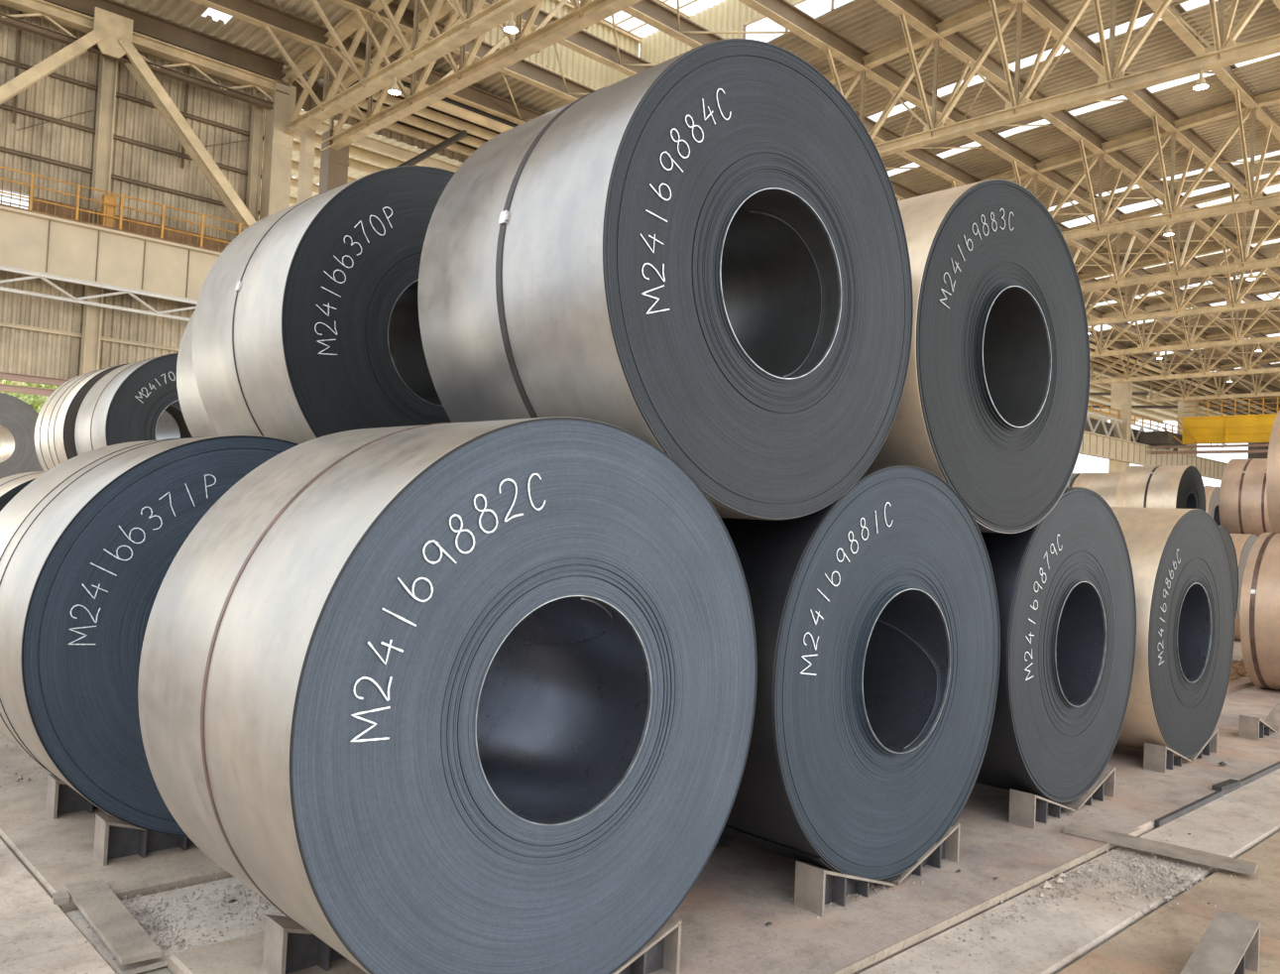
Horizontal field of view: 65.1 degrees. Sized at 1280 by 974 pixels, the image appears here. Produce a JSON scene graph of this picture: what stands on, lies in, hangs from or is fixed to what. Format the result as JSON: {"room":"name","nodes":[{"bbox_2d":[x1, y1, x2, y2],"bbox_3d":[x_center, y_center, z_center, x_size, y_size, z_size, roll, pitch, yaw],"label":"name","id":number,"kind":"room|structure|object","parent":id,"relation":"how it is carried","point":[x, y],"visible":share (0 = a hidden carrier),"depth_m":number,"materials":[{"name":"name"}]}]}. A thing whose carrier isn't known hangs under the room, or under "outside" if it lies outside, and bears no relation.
{"room":"steel coil warehouse","nodes":[
{"label":"steel coil warehouse","id":0,"kind":"room"},
{"bbox_2d":[0,3,265,396],"bbox_3d":[-21.527,-9.585,29.841,20.950,12.960,0.960,4,-2,-44],"label":"wall","id":1,"kind":"structure","parent":0,"point":[88,122],"depth_m":33.40,"materials":[{"name":"metal"}]},
{"bbox_2d":[0,188,33,208],"bbox_3d":[-19.995,-9.004,31.868,1.220,0.790,0.120,4,-2,-44],"label":"window","id":2,"kind":"structure","parent":1,"relation":"in","point":[3,201],"depth_m":31.89,"materials":[{"name":"white"}]},
{"bbox_2d":[0,638,1279,973],"bbox_3d":[24.782,4.909,66.491,143.985,0.050,85.976,4,-2,-44],"label":"floor","id":3,"kind":"structure","parent":0,"point":[724,916],"depth_m":4.47,"materials":[{"name":"concrete"}]},
{"bbox_2d":[0,470,46,511],"bbox_3d":[-5.519,0.771,9.528,1.847,1.847,1.206,4,-2,-44],"label":"coil","id":4,"kind":"object","parent":3,"relation":"on","point":[10,486],"visible":0.02,"depth_m":8.90,"materials":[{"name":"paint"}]},
{"bbox_2d":[0,379,59,470],"bbox_3d":[-32.874,-2.295,54.278,6.850,8.101,7.270,4,-2,-44],"label":"leafy tree","id":5,"kind":"object","parent":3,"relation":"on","point":[35,401],"visible":0.12,"depth_m":53.62,"materials":[{"name":"green plant"}]},
{"bbox_2d":[52,890,69,906],"bbox_3d":[-2.360,1.675,4.079,0.057,0.030,0.083,4,-2,-36],"label":"block","id":6,"kind":"object","parent":3,"relation":"on","point":[59,897],"visible":1,"depth_m":4.06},
{"bbox_2d":[45,773,98,818],"bbox_3d":[-2.591,1.612,5.518,1.160,0.194,0.150,4,-2,-44],"label":"cradle","id":7,"kind":"object","parent":3,"relation":"on","point":[61,798],"visible":0.2,"depth_m":5.16,"materials":[{"name":"metal"}]},
{"bbox_2d":[64,879,161,964],"bbox_3d":[-2.055,1.673,3.892,0.140,0.022,0.871,4,-2,-42],"label":"floor plate","id":8,"kind":"object","parent":3,"relation":"on","point":[128,941],"visible":1,"depth_m":3.83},
{"bbox_2d":[93,813,194,865],"bbox_3d":[-2.018,1.621,4.917,1.160,0.194,0.150,4,-2,-44],"label":"cradle","id":9,"kind":"object","parent":3,"relation":"on","point":[114,838],"visible":0.31,"depth_m":4.58,"materials":[{"name":"metal"}]},
{"bbox_2d":[0,435,298,836],"bbox_3d":[-2.337,0.706,5.313,1.936,1.936,1.258,4,-2,-44],"label":"coil","id":10,"kind":"object","parent":9,"relation":"on","point":[88,546],"visible":0.35,"depth_m":4.46,"materials":[{"name":"silver metal"}]},
{"bbox_2d":[122,893,196,952],"bbox_3d":[-1.881,1.724,3.925,0.176,0.013,1.596,4,-2,-44],"label":"gravel patch","id":11,"kind":"object","parent":3,"relation":"on","point":[146,911],"visible":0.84,"depth_m":3.96,"materials":[{"name":"gravel"}]},
{"bbox_2d":[76,876,281,961],"bbox_3d":[-1.375,1.770,4.612,1.146,0.013,3.411,1,-2,43],"label":"gravel patch","id":12,"kind":"object","parent":3,"relation":"on","point":[249,889],"visible":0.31,"depth_m":4.13,"materials":[{"name":"gravel"}]},
{"bbox_2d":[259,80,296,220],"bbox_3d":[-13.649,-6.346,36.812,0.810,16.950,0.830,4,-2,-44],"label":"steel column","id":13,"kind":"structure","parent":3,"relation":"on","point":[278,146],"depth_m":36.70,"materials":[{"name":"metal"}]},
{"bbox_2d":[0,0,289,231],"bbox_3d":[-20.941,-12.725,29.735,21.300,7.390,1.135,4,-2,-44],"label":"brace","id":14,"kind":"object","parent":13,"relation":"attached to","point":[115,30],"visible":0.9,"depth_m":33.94,"materials":[{"name":"beige paint"}]},
{"bbox_2d":[262,914,344,973],"bbox_3d":[-0.861,1.644,3.893,1.160,0.194,0.150,4,-2,-44],"label":"cradle","id":15,"kind":"object","parent":3,"relation":"on","point":[289,947],"visible":0.21,"depth_m":3.54,"materials":[{"name":"metal"}]},
{"bbox_2d":[296,128,316,204],"bbox_3d":[-12.819,-5.612,37.406,0.410,15.600,0.530,4,-2,-44],"label":"steel column","id":16,"kind":"structure","parent":3,"relation":"on","point":[307,139],"depth_m":37.45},
{"bbox_2d":[318,128,349,194],"bbox_3d":[-12.053,-5.649,38.274,0.860,15.800,0.730,4,-2,-44],"label":"steel column","id":17,"kind":"structure","parent":3,"relation":"on","point":[334,164],"depth_m":38.21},
{"bbox_2d":[611,915,681,973],"bbox_3d":[-0.323,1.653,3.328,1.160,0.194,0.150,4,-2,-44],"label":"cradle","id":18,"kind":"object","parent":3,"relation":"on","point":[662,950],"visible":0.54,"depth_m":3.67,"materials":[{"name":"metal"}]},
{"bbox_2d":[137,416,757,973],"bbox_3d":[-0.645,0.725,3.738,1.931,1.931,1.210,4,-2,-44],"label":"coil","id":19,"kind":"object","parent":18,"relation":"on","point":[473,697],"visible":1,"depth_m":3.18,"materials":[{"name":"silver metal"}]},
{"bbox_2d":[417,38,913,520],"bbox_3d":[0.165,-0.827,4.521,1.920,1.920,1.253,4,-2,-42],"label":"coil","id":20,"kind":"object","parent":19,"relation":"on","point":[701,254],"visible":0.98,"depth_m":3.95,"materials":[{"name":"metal"}]},
{"bbox_2d":[716,833,735,847],"bbox_3d":[0.576,1.757,5.332,1.160,0.194,0.150,4,-2,-44],"label":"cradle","id":21,"kind":"object","parent":3,"relation":"on","point":[724,840],"visible":0.02,"depth_m":5.14,"materials":[{"name":"metal"}]},
{"bbox_2d":[772,859,947,920],"bbox_3d":[1.145,1.859,4.724,0.313,0.012,1.457,1,-2,44],"label":"gravel patch","id":22,"kind":"object","parent":3,"relation":"on","point":[883,885],"visible":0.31,"depth_m":4.56,"materials":[{"name":"gravel"}]},
{"bbox_2d":[794,821,960,916],"bbox_3d":[1.148,1.766,4.731,1.160,0.194,0.150,4,-2,-44],"label":"cradle","id":23,"kind":"object","parent":3,"relation":"on","point":[815,886],"visible":0.66,"depth_m":4.42,"materials":[{"name":"metal"}]},
{"bbox_2d":[720,464,1000,883],"bbox_3d":[0.815,0.859,5.153,1.933,1.948,1.287,4,-2,-44],"label":"coil","id":24,"kind":"object","parent":23,"relation":"on","point":[875,612],"visible":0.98,"depth_m":4.54,"materials":[{"name":"grey metal"}]},
{"bbox_2d":[870,178,1090,533],"bbox_3d":[1.630,-0.711,5.925,1.918,1.919,1.283,4,-2,-42],"label":"coil","id":25,"kind":"object","parent":24,"relation":"on","point":[993,404],"visible":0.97,"depth_m":5.36,"materials":[{"name":"metal"}]},
{"bbox_2d":[828,827,1140,973],"bbox_3d":[1.165,1.859,4.157,4.780,0.034,0.011,4,-2,-44],"label":"edge angle","id":26,"kind":"object","parent":3,"relation":"on","point":[851,968],"visible":1,"depth_m":4.41,"materials":[{"name":"metal"}]},
{"bbox_2d":[884,822,1185,972],"bbox_3d":[2.118,1.940,4.912,4.071,0.014,0.310,4,-2,-44],"label":"gravel patch","id":27,"kind":"object","parent":3,"relation":"on","point":[1119,856],"visible":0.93,"depth_m":4.80,"materials":[{"name":"gravel"}]},
{"bbox_2d":[1008,764,1115,828],"bbox_3d":[2.611,1.879,6.154,1.160,0.194,0.150,4,-2,-44],"label":"cradle","id":28,"kind":"object","parent":3,"relation":"on","point":[1025,808],"visible":0.82,"depth_m":5.86,"materials":[{"name":"metal"}]},
{"bbox_2d":[975,486,1136,802],"bbox_3d":[2.259,0.951,6.584,1.919,1.919,1.273,4,-2,-44],"label":"coil","id":29,"kind":"object","parent":28,"relation":"on","point":[1065,583],"visible":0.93,"depth_m":6.01,"materials":[{"name":"metal"}]},
{"bbox_2d":[1108,373,1132,471],"bbox_3d":[44.241,-1.879,92.500,1.060,16.950,1.530,4,-2,-44],"label":"steel column","id":30,"kind":"structure","parent":3,"relation":"on","point":[1121,393],"depth_m":92.22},
{"bbox_2d":[0,205,1227,479],"bbox_3d":[22.204,-4.637,69.971,140.000,2.420,0.600,4,-2,-44],"label":"girder","id":31,"kind":"object","parent":30,"relation":"attached to","point":[30,241],"visible":0.24,"depth_m":32.68,"materials":[{"name":"metal"}]},
{"bbox_2d":[0,265,197,321],"bbox_3d":[-21.002,-6.447,28.785,20.600,0.560,1.130,4,-2,-44],"label":"lattice","id":32,"kind":"object","parent":31,"relation":"attached to","point":[34,275],"visible":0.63,"depth_m":32.17,"materials":[{"name":"white metal"}]},
{"bbox_2d":[0,165,250,252],"bbox_3d":[-21.091,-9.179,29.389,21.000,1.204,1.355,4,-2,-44],"label":"guard railing","id":33,"kind":"object","parent":31,"relation":"on","point":[106,218],"visible":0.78,"depth_m":32.70,"materials":[{"name":"metal"}]},
{"bbox_2d":[1140,396,1279,454],"bbox_3d":[66.240,-5.560,77.926,6.500,5.700,49.600,4,-2,-44],"label":"crane","id":34,"kind":"object","parent":31,"relation":"on","point":[1244,428],"visible":0.98,"depth_m":90.39,"materials":[{"name":"metal"}]},
{"bbox_2d":[282,65,1236,415],"bbox_3d":[29.351,-11.997,78.852,119.850,1.500,0.080,4,-2,-44],"label":"trim","id":35,"kind":"structure","parent":30,"relation":"attached to","point":[317,87],"depth_m":41.18,"materials":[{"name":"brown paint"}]},
{"bbox_2d":[340,81,1277,415],"bbox_3d":[31.592,-11.699,78.401,117.200,0.510,3.590,4,-2,-44],"label":"gutter","id":36,"kind":"object","parent":30,"relation":"on","point":[443,119],"visible":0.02,"depth_m":41.39,"materials":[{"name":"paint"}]},
{"bbox_2d":[397,129,467,166],"bbox_3d":[-8.594,-13.829,41.330,3.488,1.358,0.160,2,-2,26],"label":"stay","id":37,"kind":"object","parent":36,"relation":"attached to","point":[459,136],"visible":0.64,"depth_m":41.20,"materials":[{"name":"metal"}]},
{"bbox_2d":[1047,846,1232,931],"bbox_3d":[2.543,1.961,4.973,1.370,0.017,0.776,4,-2,-44],"label":"gravel patch","id":38,"kind":"object","parent":3,"relation":"on","point":[1157,867],"visible":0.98,"depth_m":5.01,"materials":[{"name":"gravel"}]},
{"bbox_2d":[1063,821,1257,875],"bbox_3d":[2.794,1.946,5.410,0.927,0.024,0.162,1,-2,40],"label":"plank","id":39,"kind":"object","parent":3,"relation":"on","point":[1170,850],"visible":1,"depth_m":5.37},
{"bbox_2d":[1143,727,1218,773],"bbox_3d":[4.160,2.000,7.686,1.160,0.194,0.150,4,-2,-44],"label":"cradle","id":40,"kind":"object","parent":3,"relation":"on","point":[1156,757],"visible":0.74,"depth_m":7.34,"materials":[{"name":"metal"}]},
{"bbox_2d":[1110,506,1234,757],"bbox_3d":[3.818,1.107,8.120,1.890,1.890,1.256,4,-2,-43],"label":"coil","id":41,"kind":"object","parent":40,"relation":"on","point":[1180,559],"visible":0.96,"depth_m":7.51,"materials":[{"name":"metal"}]},
{"bbox_2d":[1176,399,1198,456],"bbox_3d":[57.141,-0.885,104.870,1.260,16.950,1.630,4,-2,-44],"label":"steel column","id":42,"kind":"structure","parent":3,"relation":"on","point":[1181,404],"depth_m":104.72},
{"bbox_2d":[1155,761,1279,826],"bbox_3d":[7.252,2.326,9.949,11.550,0.036,0.025,4,-2,-44],"label":"edge angle","id":43,"kind":"object","parent":3,"relation":"on","point":[1173,815],"visible":1,"depth_m":6.59,"materials":[{"name":"metal"}]},
{"bbox_2d":[1179,909,1260,973],"bbox_3d":[2.000,1.798,3.650,1.160,0.194,0.150,4,-2,-44],"label":"cradle","id":44,"kind":"object","parent":3,"relation":"on","point":[1229,944],"visible":1,"depth_m":3.92,"materials":[{"name":"metal"}]},
{"bbox_2d":[1211,778,1240,790],"bbox_3d":[4.037,2.052,6.900,0.334,0.030,0.060,4,-2,-40],"label":"channel","id":45,"kind":"object","parent":3,"relation":"on","point":[1229,783],"visible":1,"depth_m":6.86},
{"bbox_2d":[1229,658,1248,681],"bbox_3d":[8.106,2.460,13.655,9.146,0.084,1.078,4,-2,-40],"label":"rubble patch","id":46,"kind":"object","parent":3,"relation":"on","point":[1238,668],"visible":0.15,"depth_m":13.24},
{"bbox_2d":[1226,676,1254,693],"bbox_3d":[7.457,2.369,12.234,4.700,0.050,0.180,4,-2,-44],"label":"bearer","id":47,"kind":"object","parent":3,"relation":"on","point":[1243,682],"visible":0.22,"depth_m":11.80,"materials":[{"name":"wood"}]},
{"bbox_2d":[1229,533,1258,639],"bbox_3d":[10.350,1.758,18.030,1.867,1.867,1.204,4,-2,-44],"label":"coil","id":48,"kind":"object","parent":3,"relation":"on","point":[1243,543],"visible":0.16,"depth_m":17.24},
{"bbox_2d":[1238,701,1279,740],"bbox_3d":[5.688,2.115,9.074,1.160,0.194,0.150,4,-2,-44],"label":"cradle","id":49,"kind":"object","parent":3,"relation":"on","point":[1252,728],"visible":1,"depth_m":8.72,"materials":[{"name":"metal"}]},
{"bbox_2d":[1239,532,1279,690],"bbox_3d":[7.859,1.470,11.523,1.847,1.847,1.204,4,-2,-44],"label":"coil","id":50,"kind":"object","parent":3,"relation":"on","point":[1259,618],"visible":1,"depth_m":11.28,"materials":[{"name":"metal"}]},
{"bbox_3d":[-3.009,0.736,7.087,1.917,1.917,1.203,4,-2,-44],"label":"coil","id":51,"kind":"object","parent":3,"relation":"on","visible":0},
{"bbox_2d":[176,310,394,437],"bbox_3d":[-2.272,-0.818,7.557,1.940,1.940,1.204,4,-2,-44],"label":"coil","id":52,"kind":"object","parent":51,"relation":"on","point":[198,422],"visible":0.02,"depth_m":7.21,"materials":[{"name":"silver metal"}]},
{"bbox_3d":[-4.240,0.890,11.413,1.847,1.847,1.203,4,-2,-44],"label":"coil","id":53,"kind":"object","parent":3,"relation":"on","visible":0},
{"bbox_2d":[74,352,181,455],"bbox_3d":[-4.927,-0.549,10.632,1.667,1.667,1.056,4,-2,-44],"label":"coil","id":54,"kind":"object","parent":53,"relation":"on","point":[127,404],"visible":0.16,"depth_m":9.96,"materials":[{"name":"silver metal"}]},
{"bbox_3d":[-5.280,0.867,12.287,1.847,1.847,1.203,4,-2,-44],"label":"coil","id":55,"kind":"object","parent":3,"relation":"on","visible":0},
{"bbox_2d":[34,362,192,470],"bbox_3d":[-5.936,-0.566,11.640,1.667,1.667,1.204,4,-2,-44],"label":"coil","id":56,"kind":"object","parent":55,"relation":"on","point":[55,441],"visible":0.15,"depth_m":11.08,"materials":[{"name":"metal"}]},
{"bbox_3d":[-13.213,0.667,18.083,1.887,1.887,1.203,4,-2,-44],"label":"coil","id":57,"kind":"object","parent":3,"relation":"on","visible":0},
{"bbox_2d":[0,392,43,478],"bbox_3d":[-12.345,-0.799,18.887,1.920,1.920,1.204,4,-2,-44],"label":"coil","id":58,"kind":"object","parent":57,"relation":"on","point":[18,418],"visible":0.71,"depth_m":18.78,"materials":[{"name":"metal"}]},
{"bbox_3d":[12.158,2.041,22.816,1.847,1.847,1.253,4,-2,-44],"label":"coil","id":59,"kind":"object","parent":3,"relation":"on","visible":0},
{"bbox_2d":[1114,465,1205,511],"bbox_3d":[11.537,0.470,22.200,1.887,1.887,1.254,4,-2,-44],"label":"coil","id":60,"kind":"object","parent":59,"relation":"on","point":[1171,487],"visible":0.53,"depth_m":21.71,"materials":[{"name":"metal"}]},
{"bbox_3d":[16.765,2.491,30.981,1.887,1.887,1.253,4,-2,-44],"label":"coil","id":61,"kind":"object","parent":3,"relation":"on","visible":0},
{"bbox_2d":[1204,485,1220,526],"bbox_3d":[17.630,0.924,31.782,1.907,1.907,1.253,4,-2,-44],"label":"coil","id":62,"kind":"object","parent":61,"relation":"on","point":[1212,492],"visible":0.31,"depth_m":31.13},
{"bbox_3d":[13.938,2.049,21.936,1.907,1.907,1.203,4,-2,-44],"label":"coil","id":63,"kind":"object","parent":3,"relation":"on","visible":0},
{"bbox_2d":[1219,458,1272,535],"bbox_3d":[13.266,0.344,21.269,1.907,1.907,1.204,4,-2,-44],"label":"coil","id":64,"kind":"object","parent":63,"relation":"on","point":[1243,509],"visible":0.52,"depth_m":20.82,"materials":[{"name":"metal"}]},
{"bbox_3d":[9.292,1.551,12.945,1.907,1.907,1.203,4,-2,-44],"label":"coil","id":65,"kind":"object","parent":3,"relation":"on","visible":0},
{"bbox_2d":[1266,410,1279,532],"bbox_3d":[8.667,-0.100,12.325,1.900,1.900,1.204,4,-2,-44],"label":"coil","id":66,"kind":"object","parent":65,"relation":"on","point":[1273,456],"visible":0.83,"depth_m":12.10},
{"bbox_3d":[8.480,2.468,15.261,1.160,0.194,0.150,4,-2,-44],"label":"cradle","id":67,"kind":"object","parent":3,"relation":"on","visible":0},
{"bbox_2d":[1218,525,1238,619],"bbox_3d":[8.302,1.533,15.523,1.900,1.900,1.204,4,-2,-44],"label":"coil","id":68,"kind":"object","parent":67,"relation":"on","point":[1227,538],"visible":0.16,"depth_m":15.55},
{"bbox_2d":[114,0,1279,408],"bbox_3d":[40.655,-13.788,55.714,140.000,2.152,48.900,4,-2,-44],"label":"ceiling","id":69,"kind":"structure","parent":0,"point":[869,25],"depth_m":40.12,"materials":[{"name":"metal"}]},
{"bbox_2d":[262,0,544,137],"bbox_3d":[3.283,-14.940,20.112,4.695,4.498,47.914,4,-2,-44],"label":"roof truss","id":70,"kind":"object","parent":69,"relation":"attached to","point":[474,23],"visible":0.98,"depth_m":32.13,"materials":[{"name":"metal"}]},
{"bbox_2d":[387,76,401,95],"bbox_3d":[-7.680,-12.598,31.419,0.420,0.550,0.420,4,-2,-44],"label":"lamp","id":71,"kind":"object","parent":70,"relation":"hanging from","point":[394,89],"visible":1,"depth_m":31.35,"materials":[{"name":"white"}]},
{"bbox_2d":[503,10,518,33],"bbox_3d":[-3.459,-12.532,26.988,0.420,0.550,0.420,4,-2,-44],"label":"lamp","id":72,"kind":"object","parent":70,"relation":"hanging from","point":[511,28],"visible":1,"depth_m":26.93,"materials":[{"name":"white"}]},
{"bbox_2d":[190,0,1279,411],"bbox_3d":[27.010,-12.731,69.212,139.000,0.655,3.176,4,-2,-44],"label":"roof beam","id":73,"kind":"structure","parent":70,"relation":"attached to","point":[257,13],"depth_m":36.40,"materials":[{"name":"metal"}]},
{"bbox_2d":[328,0,1279,392],"bbox_3d":[29.070,-12.942,67.069,139.000,0.655,3.176,4,-2,-44],"label":"roof beam","id":74,"kind":"structure","parent":70,"relation":"attached to","point":[524,70],"depth_m":37.67,"materials":[{"name":"metal"}]},
{"bbox_2d":[473,0,1279,376],"bbox_3d":[31.130,-13.154,64.926,139.000,0.655,3.176,4,-2,-44],"label":"roof beam","id":75,"kind":"structure","parent":70,"relation":"attached to","point":[584,43],"depth_m":36.66,"materials":[{"name":"metal"}]},
{"bbox_2d":[738,0,1279,322],"bbox_3d":[35.249,-13.577,60.640,139.000,0.655,3.176,4,-2,-44],"label":"roof beam","id":76,"kind":"structure","parent":70,"relation":"attached to","point":[783,13],"depth_m":40.45,"materials":[{"name":"metal"}]},
{"bbox_2d":[874,0,1279,280],"bbox_3d":[37.309,-13.788,58.497,139.000,0.655,3.176,4,-2,-44],"label":"roof beam","id":77,"kind":"structure","parent":70,"relation":"attached to","point":[919,17],"depth_m":40.71,"materials":[{"name":"metal"}]},
{"bbox_2d":[1009,0,1279,225],"bbox_3d":[39.369,-14.000,56.354,139.000,0.655,3.176,4,-2,-44],"label":"roof beam","id":78,"kind":"structure","parent":70,"relation":"attached to","point":[1144,99],"depth_m":39.86,"materials":[{"name":"metal"}]},
{"bbox_2d":[1143,0,1279,141],"bbox_3d":[41.429,-14.212,54.211,139.000,0.655,3.176,4,-2,-44],"label":"roof beam","id":79,"kind":"structure","parent":70,"relation":"attached to","point":[1226,75],"depth_m":36.95,"materials":[{"name":"metal"}]},
{"bbox_2d":[311,0,642,151],"bbox_3d":[4.511,-14.846,21.283,4.695,4.498,47.914,4,-2,-44],"label":"roof truss","id":80,"kind":"object","parent":69,"relation":"attached to","point":[586,13],"visible":0.79,"depth_m":31.92,"materials":[{"name":"metal"}]},
{"bbox_2d":[480,0,834,90],"bbox_3d":[2.698,-16.921,31.987,8.980,3.534,18.040,4,-2,-44],"label":"skylight","id":81,"kind":"object","parent":69,"relation":"on","point":[656,48],"visible":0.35,"depth_m":38.98,"materials":[{"name":"white"}]},
{"bbox_2d":[822,0,1279,157],"bbox_3d":[14.158,-14.104,30.482,4.695,4.498,47.914,4,-2,-44],"label":"roof truss","id":82,"kind":"object","parent":69,"relation":"attached to","point":[1224,53],"visible":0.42,"depth_m":32.13,"materials":[{"name":"metal"}]},
{"bbox_2d":[1192,69,1209,90],"bbox_3d":[15.919,-11.565,28.430,0.420,0.550,0.420,4,-2,-44],"label":"lamp","id":83,"kind":"object","parent":82,"relation":"hanging from","point":[1201,84],"visible":1,"depth_m":28.37,"materials":[{"name":"white"}]},
{"bbox_2d":[896,89,1279,240],"bbox_3d":[24.310,-13.323,40.163,4.695,4.498,47.914,4,-2,-44],"label":"roof truss","id":84,"kind":"object","parent":69,"relation":"attached to","point":[1254,200],"visible":0.43,"depth_m":42.14,"materials":[{"name":"metal"}]},
{"bbox_2d":[1062,174,1279,291],"bbox_3d":[31.391,-12.778,46.916,4.695,4.498,47.914,4,-2,-44],"label":"roof truss","id":85,"kind":"object","parent":69,"relation":"attached to","point":[1245,263],"visible":0.32,"depth_m":50.75,"materials":[{"name":"metal"}]},
{"bbox_2d":[1077,230,1279,326],"bbox_3d":[37.967,-12.273,53.186,4.695,4.498,47.914,4,-2,-44],"label":"roof truss","id":86,"kind":"object","parent":69,"relation":"attached to","point":[1235,303],"visible":0.37,"depth_m":59.18,"materials":[{"name":"metal"}]},
{"bbox_2d":[621,0,1279,352],"bbox_3d":[33.189,-13.365,62.783,139.000,0.655,3.176,4,-2,-44],"label":"roof beam","id":87,"kind":"structure","parent":86,"relation":"attached to","point":[652,13],"depth_m":44.41,"materials":[{"name":"metal"}]},
{"bbox_2d":[1086,279,1279,357],"bbox_3d":[46.060,-11.650,60.904,4.695,4.498,47.914,4,-2,-44],"label":"roof truss","id":88,"kind":"object","parent":69,"relation":"attached to","point":[1237,339],"visible":0.59,"depth_m":69.25,"materials":[{"name":"metal"}]},
{"bbox_2d":[1089,324,1279,384],"bbox_3d":[55.525,-10.922,69.930,4.695,4.498,47.914,4,-2,-44],"label":"roof truss","id":89,"kind":"object","parent":69,"relation":"attached to","point":[1246,370],"visible":0.82,"depth_m":80.89,"materials":[{"name":"metal"}]},
{"bbox_2d":[1146,356,1279,402],"bbox_3d":[65.497,-10.155,79.439,4.695,4.498,47.914,4,-2,-44],"label":"roof truss","id":90,"kind":"object","parent":69,"relation":"attached to","point":[1254,394],"visible":0.89,"depth_m":91.99,"materials":[{"name":"metal"}]},
{"bbox_2d":[258,96,1228,420],"bbox_3d":[16.911,-12.546,92.849,123.000,1.950,36.600,4,-2,-44],"label":"trim","id":91,"kind":"structure","parent":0,"point":[354,174],"depth_m":47.16,"materials":[{"name":"white"}]},
{"bbox_2d":[259,194,1134,423],"bbox_3d":[20.470,-11.931,89.067,123.000,0.400,0.220,4,-2,-44],"label":"beam","id":92,"kind":"structure","parent":91,"relation":"attached to","point":[292,200],"depth_m":52.39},
{"bbox_2d":[262,151,1176,421],"bbox_3d":[24.800,-11.550,84.496,123.000,0.400,0.220,4,-2,-44],"label":"beam","id":93,"kind":"structure","parent":91,"relation":"attached to","point":[294,165],"depth_m":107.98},
{"bbox_2d":[263,130,1177,414],"bbox_3d":[26.724,-11.380,82.464,123.000,0.400,0.220,4,-2,-44],"label":"beam","id":94,"kind":"structure","parent":91,"relation":"attached to","point":[356,165],"depth_m":45.21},
{"bbox_2d":[263,116,1210,416],"bbox_3d":[27.961,-11.271,81.158,123.000,0.400,0.220,4,-2,-44],"label":"beam","id":95,"kind":"structure","parent":91,"relation":"attached to","point":[355,151],"depth_m":43.57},
{"bbox_2d":[1089,391,1148,395],"bbox_3d":[37.543,-10.337,112.396,0.220,2.140,36.815,4,-2,-44],"label":"rafter","id":96,"kind":"object","parent":91,"relation":"attached to","point":[1133,393],"visible":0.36,"depth_m":101.60,"materials":[{"name":"metal"}]},
{"bbox_2d":[1087,405,1177,408],"bbox_3d":[46.214,-9.670,120.664,0.220,2.140,36.815,4,-2,-44],"label":"rafter","id":97,"kind":"object","parent":91,"relation":"attached to","point":[1094,407],"visible":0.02,"depth_m":110.37,"materials":[{"name":"metal"}]},
{"bbox_3d":[11.531,-12.337,87.590,0.220,2.140,36.815,4,-2,-44],"label":"rafter","id":98,"kind":"object","parent":91,"relation":"attached to","visible":0},
{"bbox_2d":[261,168,1163,423],"bbox_3d":[22.876,-11.719,86.527,123.000,0.400,0.220,4,-2,-44],"label":"beam","id":99,"kind":"structure","parent":98,"relation":"on","point":[293,181],"depth_m":49.50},
{"bbox_2d":[264,112,1220,416],"bbox_3d":[29.061,-11.174,79.997,123.000,0.400,0.220,4,-2,-44],"label":"beam","id":100,"kind":"structure","parent":98,"relation":"on","point":[367,142],"depth_m":42.64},
{"bbox_2d":[1247,442,1269,458],"bbox_3d":[90.155,-0.893,103.121,0.300,20.000,49.000,4,-2,-44],"label":"wall","id":101,"kind":"structure","parent":0,"point":[1249,455],"depth_m":120.04,"materials":[{"name":"metal"}]},
{"bbox_3d":[12.268,2.126,25.422,1.847,1.847,1.253,4,-2,-44],"label":"coil","id":102,"kind":"object","parent":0,"visible":0},
{"bbox_2d":[1071,471,1122,506],"bbox_3d":[11.617,0.573,24.779,1.860,1.860,1.253,4,-2,-44],"label":"coil","id":103,"kind":"object","parent":102,"relation":"on","point":[1105,484],"visible":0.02,"depth_m":24.33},
{"bbox_3d":[-1.115,1.727,6.980,1.160,0.194,0.150,4,-2,-44],"label":"cradle","id":104,"kind":"object","parent":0,"visible":0},
{"bbox_3d":[-0.843,0.829,6.768,1.917,1.917,1.254,4,-2,-44],"label":"coil","id":105,"kind":"object","parent":104,"relation":"on","visible":0},
{"bbox_2d":[191,165,455,444],"bbox_3d":[-1.539,-0.850,6.217,1.984,1.984,1.194,4,-2,-45],"label":"coil","id":106,"kind":"object","parent":105,"relation":"on","point":[294,319],"visible":0.39,"depth_m":5.45,"materials":[{"name":"silver metal"}]},
{"label":"outside","id":107,"kind":"structure","parent":0,"visible":0},
{"bbox_2d":[137,826,1279,973],"bbox_3d":[26.361,5.235,73.523,320.000,0.001,250.000,4,-2,-44],"label":"trim","id":108,"kind":"structure","parent":107,"point":[163,970],"depth_m":4.37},
{"bbox_3d":[34.621,-2.632,82.911,0.860,16.950,0.930,4,-2,-44],"label":"steel column","id":109,"kind":"structure","parent":0,"visible":0},
{"bbox_2d":[1084,401,1225,451],"bbox_3d":[48.254,-5.325,96.375,50.042,2.850,0.880,4,-2,-44],"label":"lattice","id":110,"kind":"object","parent":109,"relation":"attached to","point":[1100,426],"visible":0.32,"depth_m":91.32,"materials":[{"name":"white metal"}]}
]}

